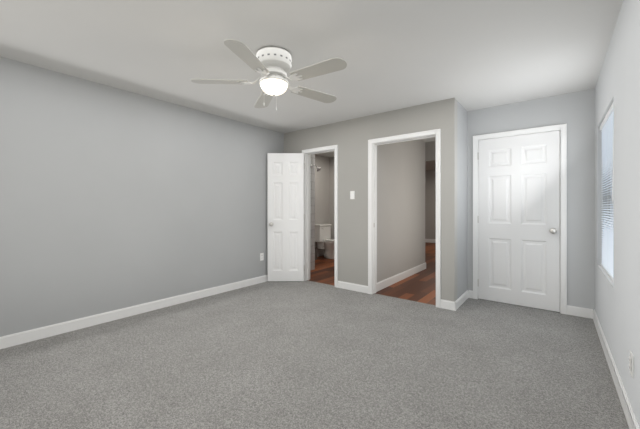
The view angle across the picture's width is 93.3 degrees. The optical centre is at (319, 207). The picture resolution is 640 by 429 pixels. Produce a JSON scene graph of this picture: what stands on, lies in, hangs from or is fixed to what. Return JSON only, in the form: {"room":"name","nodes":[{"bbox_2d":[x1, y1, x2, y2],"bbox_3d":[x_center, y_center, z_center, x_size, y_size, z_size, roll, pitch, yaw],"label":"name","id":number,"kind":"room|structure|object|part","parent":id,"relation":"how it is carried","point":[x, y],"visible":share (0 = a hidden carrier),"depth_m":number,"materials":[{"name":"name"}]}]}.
{"room":"empty bedroom","nodes":[
{"label":"empty bedroom","id":0,"kind":"room"},
{"bbox_2d":[0,57,314,336],"bbox_3d":[-1.699,-0.040,3.786,0.150,2.420,5.015,0,0,38],"label":"wall","id":1,"kind":"structure","parent":0,"point":[112,198],"depth_m":3.16,"materials":[{"name":"grey paint"}]},
{"bbox_2d":[0,275,267,348],"bbox_3d":[-1.866,1.120,3.488,0.018,0.100,4.104,0,0,38],"label":"baseboard","id":2,"kind":"structure","parent":1,"relation":"attached to","point":[15,339],"depth_m":3.13,"materials":[{"name":"white paint"}]},
{"bbox_2d":[260,253,263,260],"bbox_3d":[-0.907,0.770,4.719,0.008,0.115,0.070,0,0,38],"label":"outlet","id":3,"kind":"object","parent":1,"relation":"attached to","point":[261,256],"visible":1,"depth_m":4.71,"materials":[{"name":"white plastic"}]},
{"bbox_2d":[0,0,622,169],"bbox_3d":[1.009,-1.310,5.449,6.080,0.120,10.970,0,0,38],"label":"ceiling","id":4,"kind":"structure","parent":0,"point":[469,55],"depth_m":2.38,"materials":[{"name":"paint"}]},
{"bbox_2d":[191,39,346,110],"bbox_3d":[-0.334,-1.000,2.457,1.239,0.500,1.264,0,0,38],"label":"ceiling fan","id":5,"kind":"object","parent":4,"relation":"hanging from","point":[272,65],"visible":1,"depth_m":2.37,"materials":[{"name":"white metal"}]},
{"bbox_3d":[-0.795,-1.018,2.449,0.402,0.028,0.370,0,0,38],"label":"blade","id":6,"kind":"part","parent":5,"relation":"part of","materials":[{"name":"white wood"}]},
{"bbox_3d":[-0.487,-1.018,2.061,0.278,0.028,0.450,0,0,38],"label":"blade","id":7,"kind":"part","parent":5,"relation":"part of","materials":[{"name":"white wood"}]},
{"bbox_3d":[-0.562,-1.032,2.458,0.166,0.059,0.154,0,0,38],"label":"arm","id":8,"kind":"part","parent":5,"relation":"part of"},
{"bbox_3d":[-0.417,-1.032,2.288,0.119,0.059,0.187,0,0,38],"label":"arm","id":9,"kind":"part","parent":5,"relation":"part of"},
{"bbox_3d":[-0.528,-1.018,2.863,0.433,0.028,0.322,0,0,38],"label":"blade","id":10,"kind":"part","parent":5,"relation":"part of","materials":[{"name":"white wood"}]},
{"bbox_3d":[-0.437,-1.032,2.646,0.177,0.059,0.136,0,0,38],"label":"arm","id":11,"kind":"part","parent":5,"relation":"part of"},
{"bbox_3d":[-0.376,-0.957,2.470,0.224,0.112,0.224,0,0,38],"label":"lamp shade","id":12,"kind":"part","parent":5,"relation":"part of","materials":[{"name":"white glass"}]},
{"bbox_3d":[-0.216,-1.032,2.374,0.198,0.059,0.084,0,0,38],"label":"arm","id":13,"kind":"part","parent":5,"relation":"part of"},
{"bbox_3d":[-0.224,-1.032,2.580,0.094,0.059,0.195,0,0,38],"label":"arm","id":14,"kind":"part","parent":5,"relation":"part of"},
{"bbox_3d":[-0.043,-1.018,2.739,0.217,0.028,0.461,0,0,38],"label":"blade","id":15,"kind":"part","parent":5,"relation":"part of","materials":[{"name":"white wood"}]},
{"bbox_3d":[-0.012,-1.018,2.238,0.461,0.028,0.164,0,0,38],"label":"blade","id":16,"kind":"part","parent":5,"relation":"part of","materials":[{"name":"white wood"}]},
{"bbox_2d":[0,280,628,428],"bbox_3d":[-0.105,1.200,2.550,3.945,0.060,4.790,0,0,38],"label":"floor","id":17,"kind":"structure","parent":0,"point":[307,354],"depth_m":2.20,"materials":[{"name":"grey carpet"}]},
{"bbox_2d":[315,155,328,256],"bbox_3d":[-0.531,-0.040,6.678,0.120,2.420,2.330,0,0,38],"label":"wall","id":18,"kind":"structure","parent":0,"point":[322,195],"depth_m":7.31,"materials":[{"name":"paint"}]},
{"bbox_2d":[329,157,333,238],"bbox_3d":[1.027,-0.040,7.015,2.160,2.420,0.120,0,0,38],"label":"wall","id":19,"kind":"structure","parent":0,"point":[331,190],"depth_m":7.52,"materials":[{"name":"paint"}]},
{"bbox_2d":[284,98,456,301],"bbox_3d":[-0.249,-0.040,4.903,4.610,2.420,0.120,0,0,38],"label":"wall","id":20,"kind":"structure","parent":0,"point":[350,138],"depth_m":4.14,"materials":[{"name":"grey paint"}]},
{"bbox_2d":[267,153,303,280],"bbox_3d":[-0.537,0.153,4.775,0.580,2.018,0.169,0,0,-1],"label":"door","id":21,"kind":"structure","parent":20,"relation":"in","point":[285,223],"depth_m":4.76,"materials":[{"name":"white paint"}]},
{"bbox_3d":[-0.780,0.262,4.771,0.094,0.066,0.169,0,0,-1],"label":"knob","id":22,"kind":"part","parent":21,"relation":"part of","materials":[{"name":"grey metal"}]},
{"bbox_2d":[302,145,337,287],"bbox_3d":[0.028,0.125,4.686,0.694,2.090,0.163,0,0,38],"label":"door frame","id":23,"kind":"structure","parent":20,"relation":"attached to","point":[308,153],"depth_m":4.81,"materials":[{"name":"white paint"}]},
{"bbox_2d":[350,191,354,198],"bbox_3d":[0.456,-0.175,4.268,0.070,0.115,0.010,0,0,38],"label":"switch plate","id":24,"kind":"object","parent":20,"relation":"attached to","point":[352,194],"visible":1,"depth_m":4.26,"materials":[{"name":"white plastic"}]},
{"bbox_2d":[337,281,367,293],"bbox_3d":[0.460,1.120,4.265,0.518,0.100,0.016,0,0,38],"label":"baseboard","id":25,"kind":"structure","parent":20,"relation":"attached to","point":[344,285],"depth_m":4.25,"materials":[{"name":"white paint"}]},
{"bbox_2d":[368,129,440,307],"bbox_3d":[1.073,0.125,3.869,0.952,2.090,0.163,0,0,38],"label":"door frame","id":26,"kind":"structure","parent":20,"relation":"attached to","point":[372,212],"depth_m":4.07,"materials":[{"name":"white paint"}]},
{"bbox_2d":[308,242,435,304],"bbox_3d":[1.735,1.202,7.540,4.490,0.056,6.620,0,0,38],"label":"floor","id":27,"kind":"structure","parent":0,"point":[420,286],"depth_m":4.86,"materials":[{"name":"brown wood"}]},
{"bbox_2d":[315,248,317,259],"bbox_3d":[-0.144,1.041,6.800,0.206,0.258,0.206,0,0,38],"label":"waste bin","id":28,"kind":"object","parent":27,"relation":"on","point":[316,251],"visible":0.38,"depth_m":6.74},
{"bbox_2d":[315,224,333,258],"bbox_3d":[0.260,0.784,7.005,0.702,0.772,0.456,0,0,38],"label":"toilet","id":29,"kind":"object","parent":27,"relation":"on","point":[324,240],"visible":0.85,"depth_m":6.99,"materials":[{"name":"white ceramic"}]},
{"bbox_3d":[0.060,0.618,7.161,0.183,0.365,0.430,0,0,38],"label":"tank","id":30,"kind":"part","parent":29,"relation":"part of","materials":[{"name":"white ceramic"}]},
{"bbox_3d":[0.063,0.416,7.159,0.202,0.037,0.456,0,0,38],"label":"lid","id":31,"kind":"part","parent":29,"relation":"part of","materials":[{"name":"white ceramic"}]},
{"bbox_2d":[377,139,424,281],"bbox_3d":[1.164,-0.040,5.163,0.577,2.420,2.030,0,0,38],"label":"wall","id":32,"kind":"structure","parent":0,"point":[400,207],"depth_m":4.86,"materials":[{"name":"paint"}]},
{"bbox_2d":[377,262,425,291],"bbox_3d":[1.406,1.110,4.995,0.017,0.120,2.024,0,0,38],"label":"baseboard","id":33,"kind":"structure","parent":32,"relation":"attached to","point":[385,283],"depth_m":4.80,"materials":[{"name":"white paint"}]},
{"bbox_2d":[425,141,434,161],"bbox_3d":[2.425,-1.070,5.542,0.943,0.360,0.120,0,0,38],"label":"wall","id":34,"kind":"structure","parent":0,"point":[429,151],"depth_m":5.72,"materials":[{"name":"paint"}]},
{"bbox_2d":[425,170,435,238],"bbox_3d":[4.098,-0.040,9.818,3.810,2.420,0.120,0,0,38],"label":"wall","id":35,"kind":"structure","parent":0,"point":[430,204],"depth_m":10.07,"materials":[{"name":"paint"}]},
{"bbox_2d":[425,239,435,242],"bbox_3d":[4.046,1.110,9.775,3.540,0.120,0.016,0,0,38],"label":"baseboard","id":36,"kind":"structure","parent":35,"relation":"attached to","point":[426,240],"depth_m":10.05,"materials":[{"name":"white paint"}]},
{"bbox_2d":[457,101,466,298],"bbox_3d":[3.573,-0.040,6.149,0.120,2.420,6.550,0,0,38],"label":"wall","id":37,"kind":"structure","parent":0,"point":[461,200],"depth_m":3.69,"materials":[{"name":"grey paint"}]},
{"bbox_2d":[452,290,471,310],"bbox_3d":[1.730,1.120,3.671,0.060,0.100,0.648,0,0,38],"label":"baseboard","id":38,"kind":"structure","parent":37,"relation":"attached to","point":[468,294],"depth_m":3.63,"materials":[{"name":"white paint"}]},
{"bbox_2d":[467,89,594,309],"bbox_3d":[2.439,-0.040,3.602,1.230,2.420,0.120,0,0,38],"label":"wall","id":39,"kind":"structure","parent":0,"point":[574,112],"depth_m":3.29,"materials":[{"name":"grey paint"}]},
{"bbox_2d":[478,131,559,311],"bbox_3d":[2.349,0.153,3.623,0.826,2.018,0.169,0,0,38],"label":"closet door","id":40,"kind":"structure","parent":39,"relation":"in","point":[519,220],"depth_m":3.58,"materials":[{"name":"white paint"}]},
{"bbox_3d":[2.637,0.262,3.398,0.094,0.066,0.169,0,0,38],"label":"knob","id":41,"kind":"part","parent":40,"relation":"part of","materials":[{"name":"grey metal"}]},
{"bbox_2d":[473,124,566,314],"bbox_3d":[2.377,0.125,3.651,0.939,2.090,0.163,0,0,38],"label":"door frame","id":42,"kind":"structure","parent":39,"relation":"attached to","point":[562,128],"depth_m":3.35,"materials":[{"name":"white paint"}]},
{"bbox_2d":[595,0,639,427],"bbox_3d":[1.771,-0.040,1.617,0.160,2.420,5.870,0,0,38],"label":"wall","id":43,"kind":"structure","parent":0,"point":[617,306],"depth_m":1.85,"materials":[{"name":"grey paint"}]},
{"bbox_2d":[599,162,612,285],"bbox_3d":[2.452,-0.110,2.507,0.133,1.363,1.034,0,0,38],"label":"window","id":44,"kind":"structure","parent":43,"relation":"in","point":[604,271],"depth_m":2.84,"materials":[{"name":"white paint"}]},
{"bbox_2d":[600,103,612,279],"bbox_3d":[2.420,-0.115,2.532,0.054,1.346,1.018,0,0,38],"label":"window blinds","id":45,"kind":"object","parent":44,"relation":"attached to","point":[606,126],"visible":0.62,"depth_m":2.60,"materials":[{"name":"white plastic"}]},
{"bbox_2d":[588,308,639,428],"bbox_3d":[1.425,1.121,1.317,0.018,0.102,4.733,0,0,38],"label":"baseboard","id":46,"kind":"structure","parent":43,"relation":"attached to","point":[632,422],"depth_m":1.97,"materials":[{"name":"white paint"}]},
{"bbox_2d":[629,351,633,377],"bbox_3d":[1.650,0.830,1.604,0.012,0.115,0.070,0,0,38],"label":"outlet","id":47,"kind":"object","parent":43,"relation":"attached to","point":[631,361],"visible":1,"depth_m":1.59,"materials":[{"name":"white plastic"}]}
]}

